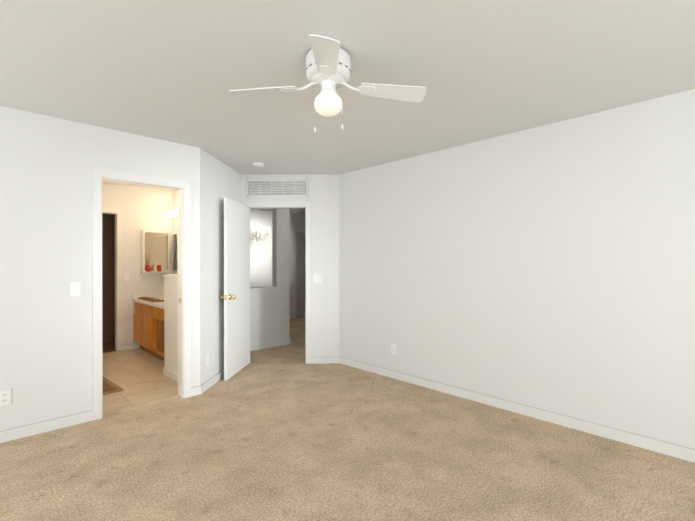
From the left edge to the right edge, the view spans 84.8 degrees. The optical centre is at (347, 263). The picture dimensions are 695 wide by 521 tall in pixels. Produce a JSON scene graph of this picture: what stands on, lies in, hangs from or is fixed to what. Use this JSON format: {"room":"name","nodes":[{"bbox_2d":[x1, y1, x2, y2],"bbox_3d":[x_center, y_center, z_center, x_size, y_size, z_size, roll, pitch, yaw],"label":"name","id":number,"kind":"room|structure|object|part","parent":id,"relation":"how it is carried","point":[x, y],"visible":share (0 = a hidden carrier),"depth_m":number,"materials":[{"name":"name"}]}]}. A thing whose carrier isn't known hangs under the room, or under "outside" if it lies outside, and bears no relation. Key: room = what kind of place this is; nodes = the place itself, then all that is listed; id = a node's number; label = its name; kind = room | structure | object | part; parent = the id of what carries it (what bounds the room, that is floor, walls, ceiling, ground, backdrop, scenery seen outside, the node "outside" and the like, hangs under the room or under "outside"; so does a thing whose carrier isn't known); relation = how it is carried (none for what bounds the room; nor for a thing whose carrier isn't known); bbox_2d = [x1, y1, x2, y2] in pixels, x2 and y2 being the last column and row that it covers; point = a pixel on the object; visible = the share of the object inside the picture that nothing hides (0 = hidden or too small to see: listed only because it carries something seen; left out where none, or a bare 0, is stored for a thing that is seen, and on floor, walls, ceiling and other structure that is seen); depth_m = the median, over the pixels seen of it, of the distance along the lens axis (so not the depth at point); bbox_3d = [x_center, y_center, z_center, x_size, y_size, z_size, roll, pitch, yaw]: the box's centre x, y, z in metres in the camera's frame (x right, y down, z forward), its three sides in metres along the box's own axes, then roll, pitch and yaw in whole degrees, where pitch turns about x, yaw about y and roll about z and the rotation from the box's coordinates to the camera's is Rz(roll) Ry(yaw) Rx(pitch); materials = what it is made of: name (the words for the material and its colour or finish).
{"room":"empty bedroom","nodes":[
{"label":"empty bedroom","id":0,"kind":"room"},
{"bbox_2d":[0,106,199,430],"bbox_3d":[-2.868,0.080,2.503,3.797,2.440,0.120,0,0,-44],"label":"wall","id":1,"kind":"structure","parent":0,"point":[48,164],"depth_m":2.98,"materials":[{"name":"white paint"}]},
{"bbox_2d":[0,389,10,406],"bbox_3d":[-2.498,0.979,2.775,0.072,0.117,0.009,0,0,-44],"label":"duplex electrical outlet","id":2,"kind":"object","parent":1,"relation":"attached to","point":[5,397],"visible":1,"depth_m":2.77,"materials":[{"name":"white plastic"}]},
{"bbox_2d":[69,282,79,296],"bbox_3d":[-2.193,0.208,3.065,0.072,0.117,0.013,0,0,-44],"label":"light switch","id":3,"kind":"object","parent":1,"relation":"attached to","point":[74,289],"visible":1,"depth_m":3.06,"materials":[{"name":"white plastic"}]},
{"bbox_2d":[0,385,200,442],"bbox_3d":[-2.822,1.258,2.458,3.797,0.085,0.014,0,0,-44],"label":"baseboard","id":4,"kind":"structure","parent":1,"relation":"attached to","point":[10,434],"depth_m":2.94,"materials":[{"name":"white paint"}]},
{"bbox_2d":[92,168,190,419],"bbox_3d":[-1.866,0.253,3.475,0.804,2.087,0.152,0,0,-44],"label":"door frame","id":5,"kind":"structure","parent":1,"relation":"attached to","point":[99,176],"depth_m":3.47,"materials":[{"name":"white paint"}]},
{"bbox_2d":[102,214,114,342],"bbox_3d":[-4.014,0.069,5.682,1.180,2.440,0.780,0,0,-44],"label":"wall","id":6,"kind":"structure","parent":0,"point":[108,277],"depth_m":6.24,"materials":[{"name":"brown"}]},
{"bbox_2d":[102,341,115,352],"bbox_3d":[-3.951,1.288,5.622,1.060,0.003,0.840,0,0,-44],"label":"floor","id":7,"kind":"structure","parent":0,"point":[108,347],"depth_m":5.82,"materials":[{"name":"brown"}]},
{"bbox_2d":[102,183,171,347],"bbox_3d":[-3.679,0.070,5.380,2.280,2.440,0.120,0,0,-44],"label":"wall","id":8,"kind":"structure","parent":0,"point":[145,209],"depth_m":5.75,"materials":[{"name":"white paint"}]},
{"bbox_2d":[102,208,122,350],"bbox_3d":[-3.692,0.247,5.358,0.904,2.087,0.139,0,0,-44],"label":"trim","id":9,"kind":"structure","parent":8,"relation":"attached to","point":[118,213],"depth_m":5.60,"materials":[{"name":"white paint"}]},
{"bbox_2d":[124,273,128,280],"bbox_3d":[-3.288,0.200,5.667,0.072,0.117,0.013,0,0,-44],"label":"bathroom light switch","id":10,"kind":"object","parent":8,"relation":"attached to","point":[126,276],"visible":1,"depth_m":5.67,"materials":[{"name":"white plastic"}]},
{"bbox_2d":[123,343,134,349],"bbox_3d":[-3.787,1.249,5.186,1.610,0.085,0.014,0,0,-44],"label":"baseboard","id":11,"kind":"structure","parent":8,"relation":"attached to","point":[128,346],"depth_m":5.68,"materials":[{"name":"white paint"}]},
{"bbox_2d":[136,273,140,279],"bbox_3d":[-3.171,0.199,5.783,0.072,0.117,0.009,0,0,-44],"label":"outlet","id":12,"kind":"object","parent":8,"relation":"attached to","point":[138,276],"visible":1,"depth_m":5.78,"materials":[{"name":"white plastic"}]},
{"bbox_2d":[141,230,169,271],"bbox_3d":[-2.977,-0.188,5.912,0.390,0.627,0.092,0,0,-44],"label":"medicine cabinet","id":13,"kind":"object","parent":8,"relation":"attached to","point":[155,245],"visible":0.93,"depth_m":5.87,"materials":[{"name":"mirror"}]},
{"bbox_2d":[140,271,172,272],"bbox_3d":[-2.951,0.137,5.887,0.420,0.018,0.165,0,0,-44],"label":"shelf","id":14,"kind":"object","parent":8,"relation":"attached to","point":[158,272],"visible":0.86,"depth_m":5.86,"materials":[{"name":"white paint"}]},
{"bbox_2d":[146,255,150,271],"bbox_3d":[-3.011,-0.013,5.761,0.076,0.280,0.076,0,0,-44],"label":"decorative vase","id":15,"kind":"object","parent":14,"relation":"on","point":[148,268],"visible":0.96,"depth_m":5.74,"materials":[{"name":"red"}]},
{"bbox_2d":[153,264,160,271],"bbox_3d":[-2.922,0.057,5.848,0.119,0.138,0.058,0,0,-44],"label":"decorative bottles","id":16,"kind":"object","parent":14,"relation":"on","point":[155,268],"visible":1,"depth_m":5.82,"materials":[{"name":"beige"}]},
{"bbox_2d":[102,348,180,415],"bbox_3d":[-2.697,1.292,4.451,2.150,0.004,2.588,0,0,-44],"label":"floor","id":17,"kind":"structure","parent":0,"point":[138,376],"depth_m":4.20,"materials":[{"name":"beige tile"}]},
{"bbox_2d":[103,376,123,394],"bbox_3d":[-2.740,1.284,3.952,0.820,0.014,0.500,0,0,42],"label":"bath rug","id":18,"kind":"object","parent":17,"relation":"on","point":[109,387],"visible":0.21,"depth_m":3.92,"materials":[{"name":"brown fabric"}]},
{"bbox_2d":[133,298,163,359],"bbox_3d":[-2.435,0.930,5.324,0.572,0.719,1.694,0,0,-44],"label":"bathroom vanity","id":19,"kind":"object","parent":17,"relation":"on","point":[148,326],"depth_m":5.21,"materials":[{"name":"brown wood"}]},
{"bbox_2d":[138,297,163,301],"bbox_3d":[-2.816,0.508,5.439,0.152,0.030,0.680,0,0,-44],"label":"towel","id":20,"kind":"object","parent":19,"relation":"on","point":[150,299],"visible":1,"depth_m":5.34,"materials":[{"name":"brown fabric"}]},
{"bbox_2d":[164,276,177,374],"bbox_3d":[-1.598,0.722,4.385,0.700,1.143,0.810,0,0,-44],"label":"wall","id":21,"kind":"structure","parent":0,"point":[170,323],"depth_m":4.27,"materials":[{"name":"white paint"}]},
{"bbox_2d":[163,274,177,276],"bbox_3d":[-1.612,0.141,4.380,0.705,0.020,0.825,0,0,-44],"label":"trim","id":22,"kind":"structure","parent":21,"relation":"on","point":[172,275],"depth_m":4.29,"materials":[{"name":"white paint"}]},
{"bbox_2d":[163,367,177,382],"bbox_3d":[-1.810,1.252,4.191,0.147,0.085,0.820,0,0,-44],"label":"baseboard","id":23,"kind":"structure","parent":21,"relation":"attached to","point":[170,374],"depth_m":4.26,"materials":[{"name":"white paint"}]},
{"bbox_2d":[172,190,177,273],"bbox_3d":[-2.491,0.069,5.878,0.120,2.440,2.940,0,0,-44],"label":"wall","id":24,"kind":"structure","parent":0,"point":[174,207],"depth_m":6.06,"materials":[{"name":"white paint"}]},
{"bbox_2d":[166,209,177,217],"bbox_3d":[-2.559,-0.761,5.740,0.165,0.100,0.640,0,0,-44],"label":"sconce","id":25,"kind":"object","parent":24,"relation":"attached to","point":[174,213],"visible":0.42,"depth_m":5.75,"materials":[{"name":"white glass"}]},
{"bbox_2d":[173,233,177,271],"bbox_3d":[-2.456,-0.171,5.744,0.014,0.610,0.960,0,0,-44],"label":"vanity mirror","id":26,"kind":"object","parent":24,"relation":"attached to","point":[175,252],"visible":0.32,"depth_m":5.99,"materials":[{"name":"grey mirror"}]},
{"bbox_2d":[200,148,240,384],"bbox_3d":[-1.475,0.074,4.423,0.120,2.440,1.277,0,0,4],"label":"wall","id":27,"kind":"structure","parent":0,"point":[220,181],"depth_m":4.07,"materials":[{"name":"white paint"}]},
{"bbox_2d":[205,352,208,364],"bbox_3d":[-1.447,0.985,3.934,0.009,0.117,0.072,0,0,4],"label":"outlet","id":28,"kind":"object","parent":27,"relation":"attached to","point":[206,358],"visible":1,"depth_m":3.92,"materials":[{"name":"white plastic"}]},
{"bbox_2d":[200,369,223,393],"bbox_3d":[-1.412,1.251,4.362,0.014,0.085,1.157,0,0,4],"label":"baseboard","id":29,"kind":"structure","parent":27,"relation":"attached to","point":[211,381],"depth_m":4.04,"materials":[{"name":"white paint"}]},
{"bbox_2d":[250,209,289,344],"bbox_3d":[-1.405,0.069,5.719,1.217,2.440,0.120,0,0,-44],"label":"wall","id":30,"kind":"structure","parent":0,"point":[269,315],"depth_m":5.95,"materials":[{"name":"white paint"}]},
{"bbox_2d":[250,286,276,289],"bbox_3d":[-1.494,0.377,5.634,0.969,0.025,0.160,0,0,-44],"label":"cap","id":31,"kind":"object","parent":30,"relation":"on","point":[257,288],"visible":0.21,"depth_m":5.75,"materials":[{"name":"white paint"}]},
{"bbox_2d":[250,338,290,350],"bbox_3d":[-1.397,1.247,5.723,1.229,0.085,0.132,0,0,-44],"label":"baseboard","id":32,"kind":"structure","parent":30,"relation":"attached to","point":[269,344],"depth_m":5.83,"materials":[{"name":"white paint"}]},
{"bbox_2d":[250,209,304,314],"bbox_3d":[-1.800,0.060,8.513,4.540,2.440,0.120,0,0,-44],"label":"wall","id":33,"kind":"structure","parent":0,"point":[260,263],"depth_m":8.41,"materials":[{"name":"white paint"}]},
{"bbox_2d":[294,229,304,317],"bbox_3d":[-0.984,0.234,9.295,0.874,2.087,0.139,0,0,-44],"label":"door frame","id":34,"kind":"structure","parent":33,"relation":"attached to","point":[299,230],"depth_m":8.96,"materials":[{"name":"white paint"}]},
{"bbox_2d":[296,232,304,316],"bbox_3d":[-0.956,0.267,9.266,0.728,2.008,0.105,0,0,-44],"label":"hall door","id":35,"kind":"structure","parent":33,"relation":"in","point":[300,274],"depth_m":9.12,"materials":[{"name":"grey wood"}]},
{"bbox_2d":[241,174,327,363],"bbox_3d":[-0.813,0.072,4.978,1.122,2.440,0.137,0,0,1],"label":"wall","id":36,"kind":"structure","parent":0,"point":[316,197],"depth_m":4.92,"materials":[{"name":"white paint"}]},
{"bbox_2d":[242,202,310,363],"bbox_3d":[-0.918,0.248,4.989,0.894,2.087,0.152,0,0,1],"label":"door frame","id":37,"kind":"structure","parent":36,"relation":"attached to","point":[306,206],"depth_m":4.91,"materials":[{"name":"white paint"}]},
{"bbox_2d":[220,198,249,380],"bbox_3d":[-1.308,0.283,4.550,0.598,2.004,0.553,0,0,-44],"label":"entry door","id":38,"kind":"structure","parent":37,"relation":"in","point":[236,296],"depth_m":4.45,"materials":[{"name":"white paint"}]},
{"bbox_3d":[-0.907,-0.973,4.918,0.800,0.240,0.020,0,0,1],"label":"air vent grille","id":39,"kind":"part","parent":36,"relation":"part of","materials":[{"name":"white metal"}]},
{"bbox_2d":[313,274,321,282],"bbox_3d":[-0.389,0.192,4.914,0.118,0.117,0.013,0,0,1],"label":"light switch","id":40,"kind":"object","parent":36,"relation":"attached to","point":[317,278],"visible":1,"depth_m":4.91,"materials":[{"name":"white plastic"}]},
{"bbox_2d":[326,174,338,363],"bbox_3d":[-0.189,0.072,4.984,0.188,2.440,0.134,0,0,-10],"label":"wall","id":41,"kind":"structure","parent":0,"point":[332,265],"depth_m":4.93,"materials":[{"name":"white paint"}]},
{"bbox_2d":[0,316,694,520],"bbox_3d":[-0.172,1.357,3.464,9.600,0.120,10.000,0,0,-44],"label":"floor carpet","id":42,"kind":"object","parent":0,"point":[283,433],"visible":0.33,"depth_m":2.49,"materials":[{"name":"beige carpet"}]},
{"bbox_2d":[0,0,694,214],"bbox_3d":[-0.172,-1.203,3.456,9.600,0.120,10.000,0,0,-44],"label":"ceiling","id":43,"kind":"structure","parent":0,"point":[175,71],"depth_m":2.23,"materials":[{"name":"white paint"}]},
{"bbox_2d":[252,162,263,167],"bbox_3d":[-1.027,-1.128,4.374,0.132,0.034,0.132,0,0,-44],"label":"smoke detector","id":44,"kind":"object","parent":43,"relation":"attached to","point":[257,164],"visible":1,"depth_m":4.33,"materials":[{"name":"white plastic"}]},
{"bbox_2d":[250,209,269,241],"bbox_3d":[-1.853,-0.792,7.818,0.524,0.729,0.534,0,0,-44],"label":"chandelier","id":45,"kind":"object","parent":43,"relation":"hanging from","point":[257,234],"visible":0.65,"depth_m":7.81,"materials":[{"name":"silver metal"}]},
{"bbox_2d":[229,34,425,131],"bbox_3d":[-0.098,-0.928,2.072,0.840,0.420,0.818,0,0,-44],"label":"ceiling fan","id":46,"kind":"object","parent":43,"relation":"hanging from","point":[328,67],"visible":1,"depth_m":2.03,"materials":[{"name":"metal"},{"name":"wood"},{"name":"glass"}]},
{"bbox_2d":[339,89,694,448],"bbox_3d":[1.934,0.079,2.926,0.120,2.440,5.940,0,0,-44],"label":"wall","id":47,"kind":"structure","parent":0,"point":[550,267],"depth_m":3.15,"materials":[{"name":"white paint"}]},
{"bbox_2d":[391,343,395,354],"bbox_3d":[0.520,0.967,4.293,0.009,0.117,0.072,0,0,-44],"label":"outlet","id":48,"kind":"object","parent":47,"relation":"attached to","point":[393,348],"visible":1,"depth_m":4.29,"materials":[{"name":"white plastic"}]},
{"bbox_2d":[339,356,694,462],"bbox_3d":[1.879,1.256,2.890,0.014,0.085,5.720,0,0,-44],"label":"baseboard","id":49,"kind":"structure","parent":47,"relation":"attached to","point":[659,446],"depth_m":3.14,"materials":[{"name":"white paint"}]}
]}

